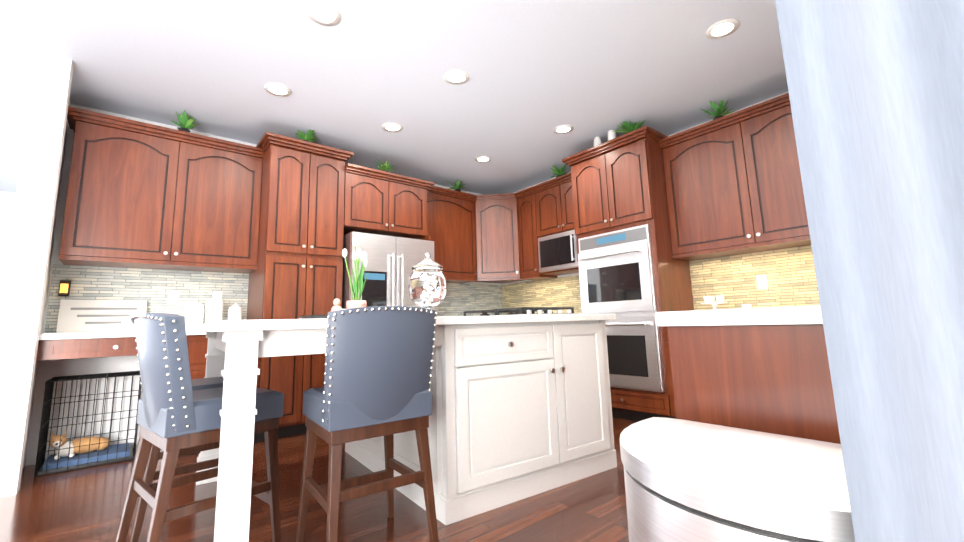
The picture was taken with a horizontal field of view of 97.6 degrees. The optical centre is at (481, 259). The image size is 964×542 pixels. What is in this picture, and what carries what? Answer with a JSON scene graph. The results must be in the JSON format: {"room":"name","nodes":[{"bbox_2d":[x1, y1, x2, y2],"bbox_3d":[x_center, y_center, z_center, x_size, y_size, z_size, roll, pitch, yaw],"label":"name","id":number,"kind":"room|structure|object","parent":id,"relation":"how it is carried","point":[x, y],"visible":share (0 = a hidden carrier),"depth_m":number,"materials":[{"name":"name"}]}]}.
{"room":"kitchen","nodes":[
{"label":"kitchen","id":0,"kind":"room"},
{"bbox_2d":[0,191,15,302],"bbox_3d":[-6.532,0.455,4.890,2.700,2.750,0.120,5,-11,-39],"label":"wall","id":1,"kind":"structure","parent":0,"point":[7,201],"depth_m":5.36,"materials":[{"name":"paint"}]},
{"bbox_2d":[0,55,72,496],"bbox_3d":[-3.090,0.057,2.931,0.178,2.750,0.880,5,-11,-39],"label":"wall","id":2,"kind":"structure","parent":0,"point":[25,284],"depth_m":2.65,"materials":[{"name":"white paint"}]},
{"bbox_2d":[25,104,502,465],"bbox_3d":[-1.510,0.281,4.712,4.800,2.750,0.120,5,-11,-39],"label":"wall","id":3,"kind":"structure","parent":0,"point":[47,370],"depth_m":3.26,"materials":[{"name":"paint"}]},
{"bbox_2d":[34,435,138,464],"bbox_3d":[-2.906,1.441,3.252,0.750,0.100,0.015,5,-11,-39],"label":"baseboard","id":4,"kind":"structure","parent":3,"relation":"attached to","point":[122,441],"depth_m":3.29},
{"bbox_2d":[59,113,191,268],"bbox_3d":[-2.855,-0.510,3.421,0.697,1.065,0.338,5,-11,-39],"label":"upper cabinet","id":5,"kind":"object","parent":3,"relation":"attached to","point":[127,199],"depth_m":3.27,"materials":[{"name":"brown wood"}]},
{"bbox_2d":[170,110,198,132],"bbox_3d":[-2.544,-1.161,3.614,0.225,0.204,0.213,5,-11,-39],"label":"plant","id":6,"kind":"object","parent":5,"relation":"on","point":[186,122],"visible":0.71,"depth_m":3.58,"materials":[{"name":"green plant"}]},
{"bbox_2d":[180,137,259,272],"bbox_3d":[-2.413,-0.468,3.783,0.697,1.065,0.338,5,-11,-39],"label":"upper cabinet","id":7,"kind":"object","parent":3,"relation":"attached to","point":[222,215],"depth_m":3.68,"materials":[{"name":"brown wood"}]},
{"bbox_2d":[44,264,502,333],"bbox_3d":[-1.483,0.463,4.610,4.580,0.520,0.012,5,-11,-39],"label":"backsplash","id":8,"kind":"structure","parent":3,"relation":"attached to","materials":[{"name":"grey tile"}]},
{"bbox_2d":[58,280,70,295],"bbox_3d":[-3.164,0.216,3.195,0.060,0.120,0.068,5,-11,-39],"label":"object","id":9,"kind":"object","parent":8,"relation":"attached to","point":[64,287],"visible":1,"depth_m":3.19,"materials":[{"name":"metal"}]},
{"bbox_2d":[168,290,178,304],"bbox_3d":[-2.659,0.329,3.636,0.075,0.120,0.009,5,-11,-39],"label":"electrical outlet","id":10,"kind":"object","parent":8,"relation":"attached to","point":[173,297],"visible":1,"depth_m":3.63,"materials":[{"name":"white plastic"}]},
{"bbox_2d":[212,291,221,298],"bbox_3d":[-2.413,0.352,3.840,0.075,0.120,0.006,5,-11,-39],"label":"electrical outlet","id":11,"kind":"object","parent":8,"relation":"attached to","point":[217,294],"visible":0.43,"depth_m":3.84,"materials":[{"name":"white plastic"}]},
{"bbox_2d":[344,169,427,236],"bbox_3d":[-1.173,-0.525,4.632,0.940,0.560,0.638,5,-11,-39],"label":"upper cabinet","id":12,"kind":"object","parent":3,"relation":"attached to","point":[373,203],"depth_m":4.36,"materials":[{"name":"brown wood"}]},
{"bbox_2d":[375,158,394,171],"bbox_3d":[-1.051,-1.000,4.529,0.237,0.234,0.247,5,-11,-39],"label":"plant","id":13,"kind":"object","parent":12,"relation":"on","point":[385,167],"visible":0.6,"depth_m":4.49,"materials":[{"name":"green plant"}]},
{"bbox_2d":[416,181,475,280],"bbox_3d":[-0.508,-0.292,5.307,0.973,1.065,0.394,5,-11,-39],"label":"upper cabinet","id":14,"kind":"object","parent":3,"relation":"attached to","point":[451,214],"depth_m":5.26,"materials":[{"name":"brown wood"}]},
{"bbox_2d":[448,180,464,191],"bbox_3d":[-0.314,-0.963,5.456,0.224,0.236,0.230,5,-11,-39],"label":"plant","id":15,"kind":"object","parent":14,"relation":"on","point":[458,185],"visible":0.79,"depth_m":5.42,"materials":[{"name":"green plant"}]},
{"bbox_2d":[472,193,543,284],"bbox_3d":[0.216,-0.261,5.654,0.778,1.065,0.778,5,-11,-39],"label":"upper cabinet","id":16,"kind":"object","parent":3,"relation":"attached to","point":[497,235],"depth_m":5.44,"materials":[{"name":"brown wood"}]},
{"bbox_2d":[0,417,638,541],"bbox_3d":[-1.862,1.466,2.946,7.600,0.100,8.500,5,-11,-39],"label":"floor","id":17,"kind":"structure","parent":0,"point":[83,505],"depth_m":2.10,"materials":[{"name":"brown wood"}]},
{"bbox_2d":[34,371,140,476],"bbox_3d":[-2.840,1.159,3.084,0.508,0.604,0.378,5,-11,-39],"label":"dog crate","id":18,"kind":"object","parent":17,"relation":"on","point":[109,454],"visible":0.81,"depth_m":2.98,"materials":[{"name":"black metal"}]},
{"bbox_2d":[50,429,110,459],"bbox_3d":[-2.875,1.297,3.027,0.324,0.194,0.189,5,-11,-39],"label":"dog","id":19,"kind":"object","parent":18,"relation":"in","point":[54,441],"visible":0.88,"depth_m":2.98},
{"bbox_2d":[121,376,250,541],"bbox_3d":[-1.520,0.794,2.189,0.511,0.980,0.457,7,-12,-44],"label":"bar stool","id":20,"kind":"object","parent":17,"relation":"on","point":[152,474],"visible":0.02,"depth_m":2.01,"materials":[{"name":"brown wood"}]},
{"bbox_2d":[116,313,283,541],"bbox_3d":[-1.173,0.719,1.759,0.457,0.980,0.512,-9,-11,40],"label":"bar stool","id":21,"kind":"object","parent":17,"relation":"on","point":[175,414],"visible":0.96,"depth_m":1.59,"materials":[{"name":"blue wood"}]},
{"bbox_2d":[186,333,259,454],"bbox_3d":[-2.217,1.063,3.488,0.538,0.878,0.625,5,-11,-39],"label":"base cabinet","id":22,"kind":"object","parent":17,"relation":"on","point":[197,346],"depth_m":3.19,"materials":[{"name":"brown wood"}]},
{"bbox_2d":[39,329,205,340],"bbox_3d":[-2.530,0.578,3.302,1.328,0.040,0.640,5,-11,-39],"label":"countertop","id":23,"kind":"structure","parent":22,"relation":"on","point":[189,333],"depth_m":2.81,"materials":[{"name":"white stone"}]},
{"bbox_2d":[56,299,146,332],"bbox_3d":[-2.949,0.440,3.294,0.510,0.249,0.061,5,-11,-39],"label":"sign","id":24,"kind":"object","parent":23,"relation":"on","point":[76,316],"visible":0.94,"depth_m":3.26,"materials":[{"name":"white wood"}]},
{"bbox_2d":[185,300,203,329],"bbox_3d":[-2.412,0.463,3.545,0.124,0.250,0.124,5,-11,-39],"label":"canister","id":25,"kind":"object","parent":23,"relation":"on","point":[194,314],"visible":0.88,"depth_m":3.50,"materials":[{"name":"white ceramic"}]},
{"bbox_2d":[204,296,223,322],"bbox_3d":[-2.330,0.459,3.667,0.136,0.290,0.136,5,-11,-39],"label":"canister","id":26,"kind":"object","parent":23,"relation":"on","point":[214,305],"visible":0.77,"depth_m":3.62,"materials":[{"name":"white ceramic"}]},
{"bbox_2d":[228,303,241,319],"bbox_3d":[-2.168,0.495,3.703,0.110,0.220,0.110,5,-11,-39],"label":"canister","id":27,"kind":"object","parent":23,"relation":"on","point":[235,312],"visible":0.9,"depth_m":3.67,"materials":[{"name":"white ceramic"}]},
{"bbox_2d":[244,137,347,441],"bbox_3d":[-1.769,0.281,3.992,0.670,2.550,0.638,5,-11,-39],"label":"tall cabinet","id":28,"kind":"object","parent":17,"relation":"on","point":[302,188],"depth_m":3.75,"materials":[{"name":"brown wood"}]},
{"bbox_2d":[295,129,316,141],"bbox_3d":[-1.665,-1.162,4.006,0.219,0.192,0.184,5,-11,-39],"label":"plant","id":29,"kind":"object","parent":28,"relation":"on","point":[308,136],"visible":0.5,"depth_m":3.98,"materials":[{"name":"green plant"}]},
{"bbox_2d":[296,306,438,541],"bbox_3d":[-0.479,0.701,1.777,0.457,0.980,0.511,4,-11,-35],"label":"bar stool","id":30,"kind":"object","parent":17,"relation":"on","point":[378,370],"visible":1,"depth_m":1.64,"materials":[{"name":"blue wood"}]},
{"bbox_2d":[336,229,439,316],"bbox_3d":[-1.095,0.704,4.344,1.002,1.780,0.785,5,-11,-39],"label":"fridge","id":31,"kind":"object","parent":17,"relation":"on","point":[391,258],"depth_m":4.05,"materials":[{"name":"silver metal"}]},
{"bbox_2d":[196,319,616,541],"bbox_3d":[-0.474,0.879,2.678,2.259,0.899,1.678,5,-11,-39],"label":"kitchen island","id":32,"kind":"object","parent":17,"relation":"on","point":[521,407],"depth_m":2.15,"materials":[{"name":"white wood"}]},
{"bbox_2d":[197,315,615,331],"bbox_3d":[-0.489,0.411,2.735,2.336,0.040,1.738,5,-11,-39],"label":"island countertop","id":33,"kind":"structure","parent":32,"relation":"on","point":[451,321],"depth_m":2.00,"materials":[{"name":"white stone"}]},
{"bbox_2d":[299,315,327,318],"bbox_3d":[-0.817,0.364,2.615,0.584,0.035,0.584,5,-11,-39],"label":"tray","id":34,"kind":"object","parent":33,"relation":"on","point":[314,317],"visible":0.17,"depth_m":2.36,"materials":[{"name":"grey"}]},
{"bbox_2d":[331,299,341,310],"bbox_3d":[-0.910,0.309,2.640,0.067,0.130,0.080,5,-11,-39],"label":"figurine","id":35,"kind":"object","parent":34,"relation":"on","point":[336,306],"visible":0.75,"depth_m":2.63,"materials":[{"name":"white ceramic"}]},
{"bbox_2d":[342,237,368,308],"bbox_3d":[-0.784,0.116,2.652,0.160,0.507,0.164,5,-11,-39],"label":"potted plant","id":36,"kind":"object","parent":34,"relation":"on","point":[356,302],"visible":0.88,"depth_m":2.63,"materials":[{"name":"green plant"}]},
{"bbox_2d":[408,253,446,316],"bbox_3d":[-0.329,0.156,2.552,0.230,0.400,0.230,5,-11,-39],"label":"apothecary jar","id":37,"kind":"object","parent":33,"relation":"on","point":[427,286],"visible":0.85,"depth_m":2.47,"materials":[{"name":"clear glass"}]},
{"bbox_2d":[456,307,582,318],"bbox_3d":[0.233,0.366,2.878,0.575,0.050,0.759,5,-11,-39],"label":"cooktop","id":38,"kind":"object","parent":33,"relation":"in","point":[520,310],"depth_m":2.67,"materials":[{"name":"silver metal"}]},
{"bbox_2d":[568,133,695,420],"bbox_3d":[1.474,0.210,4.148,0.670,2.550,0.850,5,-11,-39],"label":"tall cabinet","id":39,"kind":"object","parent":17,"relation":"on","point":[652,237],"depth_m":3.86,"materials":[{"name":"brown wood"}]},
{"bbox_2d":[593,137,601,146],"bbox_3d":[1.183,-1.210,4.319,0.090,0.220,0.090,5,-11,-39],"label":"vase","id":40,"kind":"object","parent":39,"relation":"on","point":[597,141],"visible":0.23,"depth_m":4.29,"materials":[{"name":"white ceramic"}]},
{"bbox_2d":[608,130,616,140],"bbox_3d":[1.291,-1.257,4.194,0.090,0.270,0.090,5,-11,-39],"label":"vase","id":41,"kind":"object","parent":39,"relation":"on","point":[612,135],"visible":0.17,"depth_m":4.15,"materials":[{"name":"white ceramic"}]},
{"bbox_2d":[577,224,664,392],"bbox_3d":[1.223,0.447,3.895,0.123,1.440,0.760,5,-11,-39],"label":"double oven","id":42,"kind":"object","parent":39,"relation":"in","point":[618,272],"depth_m":3.80,"materials":[{"name":"silver metal"}]},
{"bbox_2d":[612,120,648,132],"bbox_3d":[1.423,-1.248,4.026,0.375,0.190,0.316,5,-11,-39],"label":"plant","id":43,"kind":"object","parent":39,"relation":"on","point":[627,127],"visible":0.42,"depth_m":4.00,"materials":[{"name":"green plant"}]},
{"bbox_2d":[664,325,723,425],"bbox_3d":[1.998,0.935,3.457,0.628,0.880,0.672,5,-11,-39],"label":"base cabinet","id":44,"kind":"object","parent":17,"relation":"on","point":[693,375],"depth_m":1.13,"materials":[{"name":"brown wood"}]},
{"bbox_2d":[700,295,728,309],"bbox_3d":[1.973,0.389,3.580,0.224,0.156,0.224,5,-11,-39],"label":"cake stand","id":45,"kind":"object","parent":44,"relation":"on","point":[709,300],"visible":0.9,"depth_m":3.55,"materials":[{"name":"white ceramic"}]},
{"bbox_2d":[742,304,751,308],"bbox_3d":[2.152,0.401,3.424,0.072,0.075,0.072,5,-11,-39],"label":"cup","id":46,"kind":"object","parent":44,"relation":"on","point":[746,305],"visible":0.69,"depth_m":3.40,"materials":[{"name":"white ceramic"}]},
{"bbox_2d":[620,417,854,541],"bbox_3d":[0.490,0.660,0.687,0.405,0.678,0.608,5,-11,-39],"label":"trash can","id":47,"kind":"object","parent":17,"relation":"on","point":[689,481],"visible":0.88,"depth_m":0.67,"materials":[{"name":"silver metal"}]},
{"bbox_2d":[712,317,840,443],"bbox_3d":[1.190,0.571,0.904,0.742,0.878,0.884,5,-11,-39],"label":"base cabinet","id":48,"kind":"object","parent":17,"relation":"on","point":[775,376],"depth_m":0.98,"materials":[{"name":"brown wood"}]},
{"bbox_2d":[656,305,821,328],"bbox_3d":[1.134,0.127,1.041,0.780,0.040,1.064,5,-11,-39],"label":"countertop","id":49,"kind":"structure","parent":48,"relation":"on","point":[665,318],"depth_m":1.08,"materials":[{"name":"white stone"}]},
{"bbox_2d":[0,0,787,194],"bbox_3d":[-1.944,-1.351,3.374,7.600,0.100,8.500,5,-11,-39],"label":"ceiling","id":50,"kind":"structure","parent":0,"point":[358,76],"depth_m":3.09,"materials":[{"name":"paint"}]},
{"bbox_2d":[264,83,291,96],"bbox_3d":[-1.588,-1.319,3.285,0.196,0.009,0.196,5,-11,-39],"label":"recessed light","id":51,"kind":"object","parent":50,"relation":"in","point":[278,89],"visible":1,"depth_m":3.28,"materials":[{"name":"white"}]},
{"bbox_2d":[306,2,340,25],"bbox_3d":[-0.940,-1.456,2.509,0.196,0.009,0.196,5,-11,-39],"label":"recessed light","id":52,"kind":"object","parent":50,"relation":"in","point":[323,14],"visible":1,"depth_m":2.50,"materials":[{"name":"white"}]},
{"bbox_2d":[382,122,402,131],"bbox_3d":[-0.841,-1.238,3.961,0.196,0.009,0.196,5,-11,-39],"label":"recessed light","id":53,"kind":"object","parent":50,"relation":"in","point":[392,127],"visible":1,"depth_m":3.96,"materials":[{"name":"white"}]},
{"bbox_2d":[444,69,468,84],"bbox_3d":[-0.193,-1.375,3.185,0.196,0.009,0.196,5,-11,-39],"label":"recessed light","id":54,"kind":"object","parent":50,"relation":"in","point":[456,77],"visible":1,"depth_m":3.18,"materials":[{"name":"white"}]},
{"bbox_2d":[475,156,491,162],"bbox_3d":[0.014,-1.137,4.789,0.196,0.009,0.196,5,-11,-39],"label":"recessed light","id":55,"kind":"object","parent":50,"relation":"in","point":[482,159],"visible":1,"depth_m":4.78,"materials":[{"name":"white"}]},
{"bbox_2d":[553,125,573,133],"bbox_3d":[0.792,-1.263,4.107,0.196,0.009,0.196,5,-11,-39],"label":"recessed light","id":56,"kind":"object","parent":50,"relation":"in","point":[562,129],"visible":1,"depth_m":4.10,"materials":[{"name":"white"}]},
{"bbox_2d":[705,18,739,38],"bbox_3d":[1.560,-1.494,2.737,0.196,0.009,0.196,5,-11,-39],"label":"recessed light","id":57,"kind":"object","parent":50,"relation":"in","point":[723,28],"visible":1,"depth_m":2.73,"materials":[{"name":"white"}]},
{"bbox_2d":[502,92,788,307],"bbox_3d":[1.653,0.167,4.567,0.120,2.750,4.150,5,-11,-39],"label":"wall","id":58,"kind":"structure","parent":0,"point":[560,276],"depth_m":5.19,"materials":[{"name":"paint"}]},
{"bbox_2d":[516,185,543,276],"bbox_3d":[0.686,-0.314,5.390,0.393,1.065,0.424,5,-11,-39],"label":"upper cabinet","id":59,"kind":"object","parent":58,"relation":"attached to","point":[528,200],"depth_m":5.28,"materials":[{"name":"brown wood"}]},
{"bbox_2d":[540,229,571,276],"bbox_3d":[1.057,-0.088,4.937,0.360,0.460,0.800,5,-11,-39],"label":"upper cabinet","id":60,"kind":"object","parent":58,"relation":"attached to","point":[556,246],"depth_m":4.91,"materials":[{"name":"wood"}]},
{"bbox_2d":[537,226,593,272],"bbox_3d":[0.919,-0.101,4.823,0.100,0.420,0.740,5,-11,-39],"label":"microwave","id":61,"kind":"object","parent":60,"relation":"in","point":[557,251],"depth_m":4.87,"materials":[{"name":"silver metal"}]},
{"bbox_2d":[540,177,571,232],"bbox_3d":[1.051,-0.613,5.024,0.338,0.605,0.800,5,-11,-39],"label":"upper cabinet","id":62,"kind":"object","parent":58,"relation":"attached to","point":[554,195],"depth_m":5.00,"materials":[{"name":"brown wood"}]},
{"bbox_2d":[549,164,566,177],"bbox_3d":[0.922,-1.056,5.071,0.229,0.234,0.263,5,-11,-39],"label":"plant","id":63,"kind":"object","parent":62,"relation":"on","point":[558,172],"visible":0.62,"depth_m":5.02,"materials":[{"name":"green plant"}]},
{"bbox_2d":[501,234,840,321],"bbox_3d":[1.604,0.355,4.494,0.012,0.520,4.110,5,-11,-39],"label":"backsplash","id":64,"kind":"structure","parent":58,"relation":"attached to","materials":[{"name":"beige tile"}]},
{"bbox_2d":[756,275,767,289],"bbox_3d":[2.367,0.192,3.565,0.006,0.120,0.075,5,-11,-39],"label":"electrical outlet","id":65,"kind":"object","parent":64,"relation":"attached to","point":[761,281],"visible":1,"depth_m":3.56,"materials":[{"name":"white plastic"}]},
{"bbox_2d":[660,121,779,260],"bbox_3d":[2.086,-0.603,3.758,0.338,1.065,0.737,5,-11,-39],"label":"upper cabinet","id":66,"kind":"object","parent":58,"relation":"attached to","point":[703,217],"depth_m":3.69,"materials":[{"name":"brown wood"}]},
{"bbox_2d":[701,100,734,119],"bbox_3d":[2.064,-1.297,3.703,0.251,0.233,0.263,5,-11,-39],"label":"plant","id":67,"kind":"object","parent":66,"relation":"on","point":[719,109],"visible":0.65,"depth_m":3.65,"materials":[{"name":"green plant"}]},
{"bbox_2d":[728,93,810,248],"bbox_3d":[2.457,-0.688,3.274,0.390,1.065,0.742,5,-11,-39],"label":"upper cabinet","id":68,"kind":"object","parent":58,"relation":"attached to","point":[770,201],"depth_m":3.31,"materials":[{"name":"brown wood"}]},
{"bbox_3d":[0.289,-0.538,-0.334,6.478,2.750,0.120,5,-11,-39],"label":"wall","id":69,"kind":"structure","parent":0,"visible":0},
{"bbox_2d":[775,0,963,541],"bbox_3d":[0.489,-0.405,0.316,0.066,2.652,0.601,3,-10,-31],"label":"drape","id":70,"kind":"object","parent":69,"relation":"attached to","point":[876,91],"depth_m":0.42,"materials":[{"name":"fabric"}]}
]}

